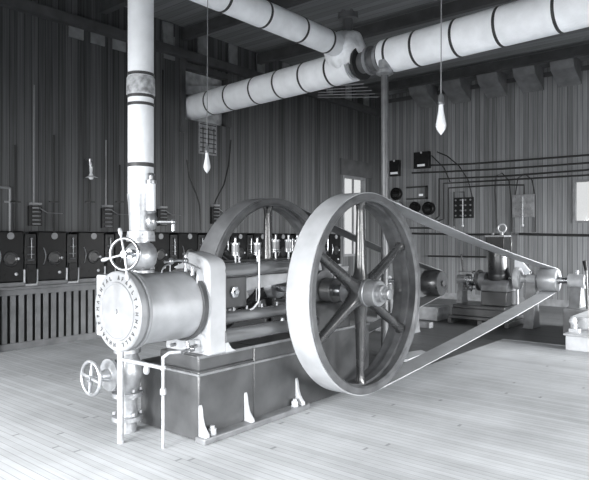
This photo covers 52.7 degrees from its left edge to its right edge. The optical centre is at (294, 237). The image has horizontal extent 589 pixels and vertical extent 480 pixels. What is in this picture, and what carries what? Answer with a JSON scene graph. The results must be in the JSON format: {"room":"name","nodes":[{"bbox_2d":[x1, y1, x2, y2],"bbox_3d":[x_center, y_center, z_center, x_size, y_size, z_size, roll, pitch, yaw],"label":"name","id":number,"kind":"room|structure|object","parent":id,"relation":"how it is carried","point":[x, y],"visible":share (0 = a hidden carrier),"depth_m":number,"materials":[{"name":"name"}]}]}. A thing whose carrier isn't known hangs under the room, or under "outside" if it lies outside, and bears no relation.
{"room":"power station hall","nodes":[
{"label":"power station hall","id":0,"kind":"room"},
{"bbox_2d":[0,0,380,275],"bbox_3d":[-3.132,-1.210,10.259,0.150,5.620,17.750,0,0,40],"label":"wall","id":1,"kind":"structure","parent":0,"point":[291,149],"depth_m":10.35,"materials":[{"name":"grey wood"}]},
{"bbox_2d":[0,186,10,230],"bbox_3d":[-4.378,-0.432,8.616,0.055,0.656,0.680,0,0,40],"label":"conduit","id":2,"kind":"object","parent":1,"relation":"attached to","point":[1,187],"visible":0.91,"depth_m":8.80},
{"bbox_2d":[10,145,20,230],"bbox_3d":[-4.169,-0.746,8.877,0.033,1.283,0.160,0,0,40],"label":"conduit","id":3,"kind":"object","parent":1,"relation":"attached to","point":[14,201],"visible":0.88,"depth_m":8.87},
{"bbox_2d":[33,85,34,202],"bbox_3d":[-3.985,-1.423,9.102,0.026,1.836,0.026,0,0,-28],"label":"conduit","id":4,"kind":"object","parent":1,"relation":"attached to","point":[33,85],"visible":1,"depth_m":9.10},
{"bbox_2d":[28,202,62,225],"bbox_3d":[-3.822,-0.361,9.204,0.142,0.355,0.552,0,0,40],"label":"switch","id":5,"kind":"object","parent":1,"relation":"attached to","point":[34,212],"visible":1,"depth_m":9.04,"materials":[{"name":"black metal"}]},
{"bbox_2d":[49,135,58,230],"bbox_3d":[-3.777,-0.864,9.348,0.033,1.508,0.160,0,0,40],"label":"conduit","id":6,"kind":"object","parent":1,"relation":"attached to","point":[53,201],"visible":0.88,"depth_m":9.34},
{"bbox_2d":[68,26,83,40],"bbox_3d":[-3.536,-3.315,9.631,0.026,0.170,0.260,0,0,40],"label":"trim","id":7,"kind":"structure","parent":1,"relation":"attached to","point":[73,32],"depth_m":9.62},
{"bbox_2d":[85,180,94,230],"bbox_3d":[-3.377,-0.537,9.828,0.033,0.842,0.160,0,0,40],"label":"conduit","id":8,"kind":"object","parent":1,"relation":"attached to","point":[89,201],"visible":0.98,"depth_m":9.82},
{"bbox_2d":[85,158,97,179],"bbox_3d":[-3.318,-1.125,9.732,0.198,0.352,0.198,0,0,-23],"label":"wall lamp","id":9,"kind":"object","parent":1,"relation":"attached to","point":[91,176],"visible":1,"depth_m":9.70,"materials":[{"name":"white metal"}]},
{"bbox_2d":[90,32,104,45],"bbox_3d":[-3.286,-3.315,9.931,0.026,0.170,0.260,0,0,40],"label":"trim","id":10,"kind":"structure","parent":1,"relation":"attached to","point":[95,38],"depth_m":9.91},
{"bbox_2d":[105,140,106,204],"bbox_3d":[-3.187,-1.091,10.059,0.026,1.133,0.026,0,0,-28],"label":"conduit","id":11,"kind":"object","parent":1,"relation":"attached to","point":[105,140],"visible":1,"depth_m":10.05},
{"bbox_2d":[101,205,128,227],"bbox_3d":[-3.024,-0.362,10.161,0.142,0.387,0.552,0,0,40],"label":"switch","id":12,"kind":"object","parent":1,"relation":"attached to","point":[106,213],"visible":0.98,"depth_m":10.00,"materials":[{"name":"black metal"}]},
{"bbox_2d":[112,39,125,51],"bbox_3d":[-3.020,-3.315,10.250,0.026,0.170,0.260,0,0,40],"label":"trim","id":13,"kind":"structure","parent":1,"relation":"attached to","point":[118,45],"depth_m":10.24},
{"bbox_2d":[116,165,124,227],"bbox_3d":[-3.010,-0.690,10.268,0.033,1.139,0.160,0,0,40],"label":"conduit","id":14,"kind":"object","parent":1,"relation":"attached to","point":[119,201],"visible":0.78,"depth_m":10.26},
{"bbox_2d":[162,70,163,205],"bbox_3d":[-2.425,-1.826,10.973,0.026,2.545,0.026,0,0,-28],"label":"conduit","id":15,"kind":"object","parent":1,"relation":"attached to","point":[162,70],"visible":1,"depth_m":10.96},
{"bbox_2d":[162,21,172,44],"bbox_3d":[-2.352,-3.790,11.035,0.045,0.420,0.240,0,0,40],"label":"trim","id":16,"kind":"structure","parent":1,"relation":"attached to","point":[167,28],"depth_m":11.00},
{"bbox_2d":[157,206,180,225],"bbox_3d":[-2.291,-0.401,11.041,0.142,0.362,0.552,0,0,40],"label":"switch","id":17,"kind":"object","parent":1,"relation":"attached to","point":[161,213],"visible":0.8,"depth_m":10.88,"materials":[{"name":"black metal"}]},
{"bbox_2d":[0,0,380,117],"bbox_3d":[-3.114,-3.480,10.055,0.140,0.160,17.460,0,0,40],"label":"trim","id":18,"kind":"structure","parent":1,"relation":"attached to","point":[29,7],"depth_m":10.70,"materials":[{"name":"wood"}]},
{"bbox_2d":[186,160,201,229],"bbox_3d":[-1.948,-0.827,11.543,0.024,1.342,0.376,0,0,40],"label":"loose wire","id":19,"kind":"object","parent":1,"relation":"attached to","point":[186,160],"visible":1,"depth_m":11.58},
{"bbox_2d":[197,35,206,55],"bbox_3d":[-1.814,-3.790,11.680,0.045,0.420,0.240,0,0,40],"label":"trim","id":20,"kind":"structure","parent":1,"relation":"attached to","point":[201,41],"depth_m":11.66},
{"bbox_2d":[186,71,221,125],"bbox_3d":[-1.811,-2.765,11.860,0.130,0.970,1.161,0,0,40],"label":"trim","id":21,"kind":"structure","parent":1,"relation":"attached to","point":[195,83],"depth_m":11.86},
{"bbox_2d":[179,58,231,132],"bbox_3d":[-1.738,-2.700,11.767,0.060,1.400,1.311,0,0,40],"label":"trim","id":22,"kind":"structure","parent":1,"relation":"attached to","point":[183,65],"depth_m":11.32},
{"bbox_2d":[198,121,216,155],"bbox_3d":[-1.721,-1.972,11.815,0.026,0.636,0.462,0,0,40],"label":"chart","id":23,"kind":"object","parent":1,"relation":"attached to","point":[206,135],"visible":0.91,"depth_m":11.80,"materials":[{"name":"paper"}]},
{"bbox_2d":[210,204,223,223],"bbox_3d":[-1.451,-0.476,12.047,0.142,0.391,0.552,0,0,40],"label":"switch","id":24,"kind":"object","parent":1,"relation":"attached to","point":[214,211],"visible":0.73,"depth_m":11.88,"materials":[{"name":"black metal"}]},
{"bbox_2d":[214,140,231,206],"bbox_3d":[-1.464,-1.293,12.123,0.024,1.469,0.496,0,0,40],"label":"loose wire","id":25,"kind":"object","parent":1,"relation":"attached to","point":[230,140],"visible":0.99,"depth_m":12.21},
{"bbox_2d":[228,43,237,64],"bbox_3d":[-1.276,-3.790,12.325,0.045,0.420,0.240,0,0,40],"label":"trim","id":26,"kind":"structure","parent":1,"relation":"attached to","point":[232,49],"depth_m":12.29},
{"bbox_2d":[256,53,264,73],"bbox_3d":[-0.739,-3.790,12.971,0.045,0.420,0.240,0,0,40],"label":"trim","id":27,"kind":"structure","parent":1,"relation":"attached to","point":[259,68],"depth_m":12.94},
{"bbox_2d":[345,84,351,100],"bbox_3d":[1.413,-3.790,15.551,0.045,0.420,0.240,0,0,40],"label":"trim","id":28,"kind":"structure","parent":1,"relation":"attached to","point":[347,85],"depth_m":15.51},
{"bbox_2d":[343,175,365,256],"bbox_3d":[1.549,-0.575,15.828,0.130,2.110,1.060,0,0,40],"label":"window","id":29,"kind":"structure","parent":1,"relation":"in","point":[362,180],"depth_m":15.80,"materials":[{"name":"grey paint"}]},
{"bbox_2d":[340,158,372,178],"bbox_3d":[1.661,-1.840,15.853,0.050,0.420,1.480,0,0,40],"label":"trim","id":30,"kind":"structure","parent":1,"relation":"attached to","point":[348,167],"depth_m":15.80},
{"bbox_2d":[186,0,588,119],"bbox_3d":[1.397,-2.500,8.079,0.474,0.544,9.861,0,0,-44],"label":"pipe","id":31,"kind":"object","parent":1,"relation":"attached to","point":[519,21],"visible":0.91,"depth_m":7.65,"materials":[{"name":"metal"}]},
{"bbox_2d":[190,0,365,67],"bbox_3d":[-2.354,-2.846,4.950,0.632,0.927,10.390,0,0,40],"label":"pipe","id":32,"kind":"object","parent":31,"relation":"attached to","point":[337,47],"visible":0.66,"depth_m":7.67,"materials":[{"name":"metal"}]},
{"bbox_2d":[317,83,374,97],"bbox_3d":[0.685,-2.235,9.271,1.222,0.200,0.532,0,0,40],"label":"wire","id":33,"kind":"object","parent":31,"relation":"hanging from","point":[362,83],"visible":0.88,"depth_m":9.23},
{"bbox_2d":[0,295,588,479],"bbox_3d":[1.832,1.650,6.024,12.900,0.100,17.600,0,0,40],"label":"floor","id":34,"kind":"structure","parent":0,"point":[503,409],"depth_m":5.05,"materials":[{"name":"wood"}]},
{"bbox_2d":[80,351,116,398],"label":"valve","id":35,"kind":"object","parent":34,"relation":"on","point":[106,376],"depth_m":4.73,"materials":[{"name":"metal"}]},
{"bbox_2d":[124,347,142,433],"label":"pipe","id":36,"kind":"object","parent":34,"relation":"on","point":[133,373],"depth_m":4.85,"materials":[{"name":"metal"}]},
{"bbox_2d":[117,350,182,448],"bbox_3d":[-1.122,1.228,4.578,0.544,0.743,0.089,0,0,12],"label":"drain pipe","id":37,"kind":"object","parent":34,"relation":"on","point":[120,355],"visible":0.96,"depth_m":4.62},
{"bbox_2d":[0,266,348,351],"bbox_3d":[-3.046,1.150,9.895,0.430,0.900,13.300,0,0,40],"label":"slatted bench","id":38,"kind":"object","parent":34,"relation":"on","point":[38,315],"visible":0.24,"depth_m":8.92,"materials":[{"name":"grey paint"}]},
{"bbox_2d":[0,231,25,287],"bbox_3d":[-4.179,0.300,8.561,0.336,0.800,0.490,0,0,40],"label":"control panel","id":39,"kind":"object","parent":38,"relation":"on","point":[11,242],"visible":1,"depth_m":8.51,"materials":[{"name":"grey paint"}]},
{"bbox_2d":[23,234,37,285],"bbox_3d":[-3.879,0.320,8.734,0.117,0.760,0.210,0,0,40],"label":"switch","id":40,"kind":"object","parent":38,"relation":"on","point":[30,273],"visible":0.98,"depth_m":8.70,"materials":[{"name":"black metal"}]},
{"bbox_2d":[28,231,67,284],"bbox_3d":[-3.757,0.300,9.068,0.336,0.800,0.490,0,0,40],"label":"control panel","id":41,"kind":"object","parent":38,"relation":"on","point":[50,245],"visible":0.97,"depth_m":8.96,"materials":[{"name":"metal"}]},
{"bbox_2d":[65,234,78,283],"bbox_3d":[-3.456,0.320,9.241,0.117,0.760,0.210,0,0,40],"label":"switch","id":42,"kind":"object","parent":38,"relation":"on","point":[72,271],"visible":0.98,"depth_m":9.21,"materials":[{"name":"paint"}]},
{"bbox_2d":[69,232,103,282],"bbox_3d":[-3.334,0.300,9.575,0.336,0.800,0.490,0,0,40],"label":"control panel","id":43,"kind":"object","parent":38,"relation":"on","point":[90,245],"visible":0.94,"depth_m":9.46,"materials":[{"name":"metal"}]},
{"bbox_2d":[104,234,115,273],"bbox_3d":[-3.033,0.320,9.748,0.117,0.760,0.210,0,0,40],"label":"switch","id":44,"kind":"object","parent":38,"relation":"on","point":[108,238],"visible":0.45,"depth_m":9.71,"materials":[{"name":"paint"}]},
{"bbox_2d":[105,232,131,270],"bbox_3d":[-2.911,0.300,10.082,0.336,0.800,0.490,0,0,40],"label":"control panel","id":45,"kind":"object","parent":38,"relation":"on","point":[119,261],"visible":0.1,"depth_m":9.87,"materials":[{"name":"metal"}]},
{"bbox_2d":[150,232,168,271],"bbox_3d":[-2.489,0.300,10.589,0.336,0.800,0.490,0,0,40],"label":"control panel","id":46,"kind":"object","parent":38,"relation":"on","point":[161,243],"visible":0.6,"depth_m":10.54,"materials":[{"name":"metal"}]},
{"bbox_2d":[169,235,178,271],"bbox_3d":[-2.188,0.320,10.762,0.117,0.760,0.210,0,0,40],"label":"switch","id":47,"kind":"object","parent":38,"relation":"on","point":[173,239],"visible":0.56,"depth_m":10.73,"materials":[{"name":"paint"}]},
{"bbox_2d":[169,233,197,263],"bbox_3d":[-2.066,0.300,11.096,0.336,0.800,0.490,0,0,40],"label":"control panel","id":48,"kind":"object","parent":38,"relation":"on","point":[187,242],"visible":0.31,"depth_m":10.97,"materials":[{"name":"metal"}]},
{"bbox_2d":[230,233,246,259],"bbox_3d":[-1.221,0.300,12.110,0.336,0.800,0.490,0,0,40],"label":"electrical panel","id":49,"kind":"object","parent":38,"relation":"on","point":[241,237],"visible":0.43,"depth_m":12.08,"materials":[{"name":"metal"}]},
{"bbox_2d":[247,233,263,258],"bbox_3d":[-0.798,0.300,12.617,0.336,0.800,0.490,0,0,40],"label":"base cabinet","id":50,"kind":"object","parent":38,"relation":"on","point":[260,235],"visible":0.23,"depth_m":12.49,"materials":[{"name":"metal"}]},
{"bbox_2d":[247,235,253,258],"bbox_3d":[-0.920,0.320,12.282,0.117,0.760,0.210,0,0,40],"label":"switch","id":51,"kind":"object","parent":50,"relation":"attached to","point":[249,237],"visible":0.48,"depth_m":12.26,"materials":[{"name":"paint"}]},
{"bbox_2d":[272,233,287,257],"bbox_3d":[-0.376,0.300,13.124,0.336,0.800,0.490,0,0,40],"label":"control panel","id":52,"kind":"object","parent":38,"relation":"on","point":[282,236],"visible":0.34,"depth_m":13.03,"materials":[{"name":"metal"}]},
{"bbox_2d":[329,234,340,265],"bbox_3d":[0.892,0.300,14.645,0.336,0.800,0.490,0,0,40],"label":"electrical panel","id":53,"kind":"object","parent":38,"relation":"on","point":[334,239],"visible":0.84,"depth_m":14.54,"materials":[{"name":"metal"}]},
{"bbox_2d":[95,234,369,445],"bbox_3d":[-0.410,0.781,5.582,0.906,1.638,3.078,0,0,40],"label":"engine","id":54,"kind":"object","parent":34,"relation":"on","point":[224,382],"visible":0.89,"depth_m":4.88,"materials":[{"name":"metal"}]},
{"bbox_2d":[101,228,156,280],"bbox_3d":[-1.202,0.116,4.414,0.310,0.378,0.377,0,0,14],"label":"valve","id":55,"kind":"object","parent":54,"relation":"on","point":[140,256],"visible":0.98,"depth_m":4.37,"materials":[{"name":"metal"}]},
{"bbox_2d":[126,0,154,234],"bbox_3d":[-1.155,-2.020,4.471,0.212,4.000,0.212,0,0,-5],"label":"supply pipe","id":56,"kind":"object","parent":55,"relation":"on","point":[140,81],"visible":0.94,"depth_m":4.39,"materials":[{"name":"metal"}]},
{"bbox_2d":[145,173,175,230],"bbox_3d":[-0.990,-0.265,4.405,0.229,0.430,0.090,0,0,-6],"label":"lubricator","id":57,"kind":"object","parent":56,"relation":"attached to","point":[151,221],"visible":1,"depth_m":4.37,"materials":[{"name":"grey"}]},
{"bbox_2d":[231,237,239,262],"bbox_3d":[-0.493,0.100,4.968,0.075,0.220,0.074,0,0,-5],"label":"cup","id":58,"kind":"object","parent":54,"relation":"on","point":[235,252],"depth_m":4.95,"materials":[{"name":"grey paint"}]},
{"bbox_2d":[253,237,261,261],"bbox_3d":[-0.324,0.100,5.171,0.075,0.220,0.074,0,0,-5],"label":"cup","id":59,"kind":"object","parent":54,"relation":"on","point":[257,245],"depth_m":5.15,"materials":[{"name":"grey paint"}]},
{"bbox_2d":[200,199,328,327],"bbox_3d":[-0.364,0.535,6.708,0.510,1.938,1.938,0,0,40],"label":"flywheel","id":60,"kind":"object","parent":54,"relation":"attached to","point":[296,217],"visible":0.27,"depth_m":6.60,"materials":[{"name":"metal"}]},
{"bbox_2d":[200,198,441,332],"bbox_3d":[0.747,0.535,7.908,0.240,1.956,5.222,0,0,40],"label":"belt","id":61,"kind":"object","parent":60,"relation":"on","point":[211,243],"visible":0.37,"depth_m":6.32,"materials":[{"name":"leather"}]},
{"bbox_2d":[420,270,447,295],"bbox_3d":[2.294,0.735,9.739,0.332,0.410,0.410,0,0,40],"label":"pulley","id":62,"kind":"object","parent":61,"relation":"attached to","point":[432,282],"visible":1,"depth_m":9.63,"materials":[{"name":"black metal"}]},
{"bbox_2d":[272,234,279,258],"bbox_3d":[-0.177,0.081,5.628,0.081,0.238,0.081,0,0,-5],"label":"cup","id":63,"kind":"object","parent":54,"relation":"on","point":[275,242],"depth_m":5.60,"materials":[{"name":"grey paint"}]},
{"bbox_2d":[284,234,292,258],"bbox_3d":[-0.058,0.081,5.803,0.081,0.238,0.081,0,0,-5],"label":"cup","id":64,"kind":"object","parent":54,"relation":"on","point":[288,242],"depth_m":5.78,"materials":[{"name":"grey paint"}]},
{"bbox_2d":[286,193,419,394],"bbox_3d":[0.715,0.535,5.809,0.510,1.938,1.938,0,0,40],"label":"flywheel","id":65,"kind":"object","parent":54,"relation":"attached to","point":[361,291],"visible":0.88,"depth_m":5.86,"materials":[{"name":"metal"}]},
{"bbox_2d":[286,192,557,395],"bbox_3d":[2.318,0.535,7.865,0.250,1.956,7.167,0,0,40],"label":"belt","id":66,"kind":"object","parent":65,"relation":"on","point":[303,255],"visible":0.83,"depth_m":5.38,"materials":[{"name":"leather"}]},
{"bbox_2d":[375,276,392,331],"bbox_3d":[1.583,1.093,10.332,0.180,1.015,0.392,0,0,40],"label":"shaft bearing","id":67,"kind":"object","parent":34,"relation":"on","point":[390,302],"visible":0.16,"depth_m":10.26,"materials":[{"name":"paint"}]},
{"bbox_2d":[376,59,392,345],"bbox_3d":[1.222,-0.400,8.056,0.230,4.000,0.230,0,0,40],"label":"pipe","id":68,"kind":"object","parent":34,"relation":"on","point":[384,71],"visible":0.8,"depth_m":8.01,"materials":[{"name":"metal"}]},
{"bbox_2d":[366,316,432,327],"bbox_3d":[1.894,1.550,11.017,1.400,0.100,0.150,0,0,40],"label":"timber skid","id":69,"kind":"object","parent":34,"relation":"on","point":[423,324],"visible":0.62,"depth_m":10.62,"materials":[{"name":"grey paint"}]},
{"bbox_2d":[404,350,424,361],"bbox_3d":[1.535,1.585,8.010,0.300,0.030,0.830,0,0,40],"label":"board offcut","id":70,"kind":"object","parent":34,"relation":"on","point":[410,355],"visible":0.41,"depth_m":8.02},
{"bbox_2d":[419,304,449,320],"bbox_3d":[2.757,1.470,11.795,0.430,0.260,0.550,0,0,40],"label":"block","id":71,"kind":"object","parent":34,"relation":"on","point":[433,312],"visible":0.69,"depth_m":11.62,"materials":[{"name":"paint"}]},
{"bbox_2d":[447,223,523,328],"bbox_3d":[3.600,0.662,11.190,1.160,1.875,0.900,0,0,40],"label":"dynamo","id":72,"kind":"object","parent":34,"relation":"on","point":[498,294],"visible":0.84,"depth_m":10.92,"materials":[{"name":"metal"}]},
{"bbox_2d":[514,260,529,304],"bbox_3d":[4.223,1.004,11.025,0.283,1.192,0.025,0,0,40],"label":"plate","id":73,"kind":"object","parent":34,"relation":"on","point":[526,270],"visible":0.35,"depth_m":11.04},
{"bbox_2d":[523,271,539,328],"bbox_3d":[4.245,1.093,10.652,0.180,1.015,0.392,0,0,40],"label":"shaft bearing","id":74,"kind":"object","parent":34,"relation":"on","point":[531,316],"visible":0.91,"depth_m":10.57,"materials":[{"name":"paint"}]},
{"bbox_2d":[563,306,588,352],"bbox_3d":[4.931,1.373,9.234,1.650,0.455,2.500,0,0,40],"label":"foundation","id":75,"kind":"object","parent":34,"relation":"on","point":[575,320],"visible":0.98,"depth_m":8.61,"materials":[{"name":"paint"}]},
{"bbox_2d":[567,270,585,307],"bbox_3d":[4.829,0.865,10.165,0.260,0.630,0.392,0,0,40],"label":"shaft bearing","id":76,"kind":"object","parent":75,"relation":"on","point":[575,282],"visible":0.97,"depth_m":10.07,"materials":[{"name":"paint"}]},
{"bbox_2d":[508,276,588,283],"bbox_3d":[4.502,0.735,10.438,1.550,0.100,0.100,0,0,40],"label":"shaft","id":77,"kind":"object","parent":76,"relation":"on","point":[562,280],"visible":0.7,"depth_m":10.28,"materials":[{"name":"metal"}]},
{"bbox_2d":[512,267,525,289],"bbox_3d":[4.099,0.735,10.774,0.180,0.400,0.400,0,0,40],"label":"coupling","id":78,"kind":"object","parent":77,"relation":"attached to","point":[518,277],"visible":0.98,"depth_m":10.70,"materials":[{"name":"paint"}]},
{"bbox_2d":[582,260,588,308],"bbox_3d":[4.857,0.777,9.934,0.096,0.807,0.069,0,0,-6],"label":"lever","id":79,"kind":"object","parent":75,"relation":"on","point":[585,265],"visible":1,"depth_m":9.91,"materials":[{"name":"metal"}]},
{"bbox_2d":[125,0,588,95],"bbox_3d":[1.822,-4.070,6.130,13.050,0.100,17.750,0,0,40],"label":"ceiling","id":80,"kind":"structure","parent":0,"point":[183,13],"depth_m":11.64,"materials":[{"name":"wood"}]},
{"bbox_2d":[203,0,210,172],"bbox_3d":[-0.824,-2.313,5.600,0.066,3.413,0.066,0,0,40],"label":"pendant lamp","id":81,"kind":"object","parent":80,"relation":"hanging from","point":[206,166],"visible":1,"depth_m":5.60,"materials":[{"name":"white glass"}]},
{"bbox_2d":[436,0,445,134],"bbox_3d":[1.083,-2.389,4.400,0.076,3.261,0.076,0,0,40],"label":"pendant lamp","id":82,"kind":"object","parent":80,"relation":"hanging from","point":[441,121],"visible":1,"depth_m":4.38,"materials":[{"name":"white glass"}]},
{"bbox_2d":[437,93,444,104],"bbox_3d":[1.083,-1.026,4.400,0.051,0.084,0.051,0,0,40],"label":"socket","id":83,"kind":"object","parent":82,"relation":"attached to","point":[440,98],"depth_m":4.38,"materials":[{"name":"grey metal"}]},
{"bbox_2d":[388,60,588,300],"bbox_3d":[7.515,-1.210,12.841,12.900,5.620,0.150,0,0,40],"label":"wall","id":84,"kind":"structure","parent":0,"point":[553,121],"depth_m":14.77,"materials":[{"name":"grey wood"}]},
{"bbox_2d":[389,160,400,176],"bbox_3d":[2.797,-1.950,16.580,0.303,0.452,0.153,0,0,40],"label":"meter box","id":85,"kind":"object","parent":84,"relation":"attached to","point":[394,165],"visible":1,"depth_m":16.52,"materials":[{"name":"black metal"}]},
{"bbox_2d":[390,188,401,199],"bbox_3d":[2.828,-1.230,16.580,0.350,0.350,0.113,0,0,40],"label":"meter","id":86,"kind":"object","parent":84,"relation":"attached to","point":[396,193],"visible":1,"depth_m":16.53,"materials":[{"name":"metal"}]},
{"bbox_2d":[409,202,420,211],"bbox_3d":[3.274,-0.834,16.217,0.312,0.312,0.100,0,0,40],"label":"meter","id":87,"kind":"object","parent":84,"relation":"attached to","point":[415,206],"visible":0.73,"depth_m":16.16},
{"bbox_2d":[406,186,427,199],"bbox_3d":[3.333,-1.228,16.197,0.636,0.358,0.050,0,0,40],"label":"frame","id":88,"kind":"object","parent":84,"relation":"attached to","point":[426,187],"visible":1,"depth_m":16.10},
{"bbox_2d":[414,151,430,168],"bbox_3d":[3.436,-2.104,16.048,0.463,0.455,0.153,0,0,40],"label":"meter box","id":89,"kind":"object","parent":84,"relation":"attached to","point":[422,160],"visible":1,"depth_m":15.99,"materials":[{"name":"black metal"}]},
{"bbox_2d":[408,84,437,108],"bbox_3d":[3.387,-3.762,15.698,0.500,0.516,0.746,0,0,40],"label":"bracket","id":90,"kind":"structure","parent":84,"relation":"attached to","point":[425,96],"depth_m":15.62,"materials":[{"name":"grey paint"}]},
{"bbox_2d":[422,202,434,214],"bbox_3d":[3.586,-0.794,15.949,0.362,0.362,0.113,0,0,40],"label":"meter","id":91,"kind":"object","parent":84,"relation":"attached to","point":[428,208],"visible":1,"depth_m":15.91,"materials":[{"name":"metal"}]},
{"bbox_2d":[412,233,498,235],"bbox_3d":[4.143,-0.105,15.519,2.411,0.088,0.052,0,0,40],"label":"conduit","id":92,"kind":"object","parent":84,"relation":"attached to","point":[470,234],"visible":0.71,"depth_m":15.24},
{"bbox_2d":[442,78,470,103],"bbox_3d":[4.094,-3.762,15.109,0.500,0.516,0.746,0,0,40],"label":"trim","id":93,"kind":"structure","parent":84,"relation":"attached to","point":[456,90],"depth_m":15.03,"materials":[{"name":"grey paint"}]},
{"bbox_2d":[428,255,485,257],"bbox_3d":[4.202,0.481,15.475,1.600,0.050,0.044,0,0,40],"label":"conduit","id":94,"kind":"object","parent":84,"relation":"attached to","point":[428,255],"visible":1,"depth_m":15.45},
{"bbox_2d":[454,197,473,226],"bbox_3d":[4.339,-0.660,15.310,0.529,0.768,0.129,0,0,40],"label":"board","id":95,"kind":"object","parent":84,"relation":"attached to","point":[464,206],"visible":1,"depth_m":15.28,"materials":[{"name":"black metal"}]},
{"bbox_2d":[461,199,463,226],"bbox_3d":[4.321,-0.641,15.288,0.066,0.730,0.065,0,0,-28],"label":"switch","id":96,"kind":"object","parent":95,"relation":"attached to","point":[462,200],"depth_m":15.31,"materials":[{"name":"paint"}]},
{"bbox_2d":[448,184,524,224],"bbox_3d":[4.790,-0.837,14.987,1.992,0.992,0.040,0,0,40],"label":"conduit","id":97,"kind":"object","parent":84,"relation":"attached to","point":[523,185],"visible":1,"depth_m":14.98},
{"bbox_2d":[388,65,588,102],"bbox_3d":[7.447,-3.850,12.760,12.900,0.100,0.060,0,0,40],"label":"trim","id":98,"kind":"structure","parent":84,"relation":"attached to","point":[586,67],"depth_m":15.12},
{"bbox_2d":[392,289,585,306],"bbox_3d":[7.457,1.520,12.772,12.900,0.160,0.030,0,0,40],"label":"baseboard","id":99,"kind":"structure","parent":84,"relation":"attached to","point":[472,297],"depth_m":14.41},
{"bbox_2d":[476,71,506,97],"bbox_3d":[4.808,-3.762,14.514,0.500,0.516,0.746,0,0,40],"label":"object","id":100,"kind":"structure","parent":84,"relation":"attached to","point":[494,84],"depth_m":14.44,"materials":[{"name":"grey paint"}]},
{"bbox_2d":[412,162,588,173],"bbox_3d":[5.321,-1.739,14.542,5.478,0.127,0.044,0,0,40],"label":"conduit","id":101,"kind":"object","parent":84,"relation":"attached to","point":[580,162],"visible":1,"depth_m":14.65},
{"bbox_2d":[494,173,512,231],"bbox_3d":[5.158,-0.883,14.689,0.451,1.474,0.028,0,0,40],"label":"wire","id":102,"kind":"object","parent":84,"relation":"attached to","point":[500,173],"visible":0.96,"depth_m":14.64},
{"bbox_2d":[498,234,516,253],"bbox_3d":[5.176,0.182,14.467,0.344,0.562,0.353,0,0,40],"label":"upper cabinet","id":103,"kind":"object","parent":84,"relation":"attached to","point":[513,239],"visible":0.46,"depth_m":14.31,"materials":[{"name":"metal"}]},
{"bbox_2d":[430,154,588,165],"bbox_3d":[5.472,-1.912,14.416,5.087,0.129,0.044,0,0,40],"label":"conduit","id":104,"kind":"object","parent":84,"relation":"attached to","point":[583,154],"visible":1,"depth_m":14.53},
{"bbox_2d":[435,169,588,218],"bbox_3d":[5.585,-1.036,14.322,4.792,1.096,0.044,0,0,40],"label":"conduit","id":105,"kind":"object","parent":84,"relation":"attached to","point":[439,179],"visible":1,"depth_m":14.78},
{"bbox_2d":[438,174,588,221],"bbox_3d":[5.617,-0.943,14.298,4.713,1.020,0.040,0,0,40],"label":"conduit","id":106,"kind":"object","parent":84,"relation":"attached to","point":[583,174],"visible":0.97,"depth_m":14.61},
{"bbox_2d":[512,194,534,226],"bbox_3d":[5.506,-0.659,14.338,0.524,0.785,0.129,0,0,40],"label":"board","id":107,"kind":"object","parent":84,"relation":"attached to","point":[523,205],"visible":1,"depth_m":14.31,"materials":[{"name":"grey paint"}]},
{"bbox_2d":[521,196,523,226],"bbox_3d":[5.488,-0.639,14.315,0.065,0.745,0.066,0,0,17],"label":"switch","id":108,"kind":"object","parent":107,"relation":"attached to","point":[522,197],"depth_m":14.31,"materials":[{"name":"paint"}]},
{"bbox_2d":[515,175,535,231],"bbox_3d":[5.563,-0.850,14.351,0.514,1.415,0.028,0,0,40],"label":"wire","id":109,"kind":"object","parent":84,"relation":"attached to","point":[526,175],"visible":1,"depth_m":14.20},
{"bbox_2d":[512,64,543,92],"bbox_3d":[5.476,-3.762,13.957,0.500,0.516,0.746,0,0,40],"label":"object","id":110,"kind":"structure","parent":84,"relation":"attached to","point":[528,78],"depth_m":13.88,"materials":[{"name":"grey paint"}]},
{"bbox_2d":[519,233,588,236],"bbox_3d":[6.132,-0.076,13.856,1.792,0.101,0.060,0,0,40],"label":"conduit","id":111,"kind":"object","parent":84,"relation":"attached to","point":[529,234],"visible":1,"depth_m":13.91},
{"bbox_2d":[549,57,581,87],"bbox_3d":[6.114,-3.762,13.425,0.500,0.516,0.746,0,0,40],"label":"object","id":112,"kind":"structure","parent":84,"relation":"attached to","point":[566,72],"depth_m":13.34,"materials":[{"name":"grey paint"}]},
{"bbox_2d":[573,179,588,222],"bbox_3d":[6.923,-0.838,13.295,1.290,0.985,0.130,0,0,40],"label":"window","id":113,"kind":"structure","parent":84,"relation":"in","point":[582,180],"depth_m":13.65,"materials":[{"name":"glass"}]},
{"bbox_2d":[536,268,560,291],"bbox_3d":[4.492,0.735,10.446,0.352,0.400,0.400,0,0,40],"label":"pulley","id":114,"kind":"object","parent":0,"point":[548,279],"visible":0.98,"depth_m":10.33,"materials":[{"name":"metal"}]},
{"bbox_3d":[6.844,-1.210,1.846,0.150,5.620,17.900,0,0,40],"label":"wall","id":115,"kind":"structure","parent":0,"visible":0},
{"bbox_2d":[100,0,127,13],"bbox_3d":[1.727,-3.860,5.851,12.840,0.200,0.120,0,0,40],"label":"trim","id":116,"kind":"structure","parent":115,"relation":"attached to","point":[106,6],"depth_m":9.75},
{"bbox_2d":[182,0,311,40],"bbox_3d":[2.847,-3.860,7.195,12.840,0.200,0.120,0,0,40],"label":"beam","id":117,"kind":"structure","parent":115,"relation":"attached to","point":[223,21],"depth_m":10.67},
{"bbox_2d":[257,0,513,64],"bbox_3d":[4.160,-3.860,8.770,12.840,0.200,0.120,0,0,40],"label":"beam","id":118,"kind":"structure","parent":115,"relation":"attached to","point":[457,7],"depth_m":10.57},
{"bbox_2d":[356,44,588,96],"bbox_3d":[6.593,-3.860,11.689,12.840,0.200,0.120,0,0,40],"label":"trim","id":119,"kind":"structure","parent":115,"relation":"attached to","point":[580,50],"depth_m":13.51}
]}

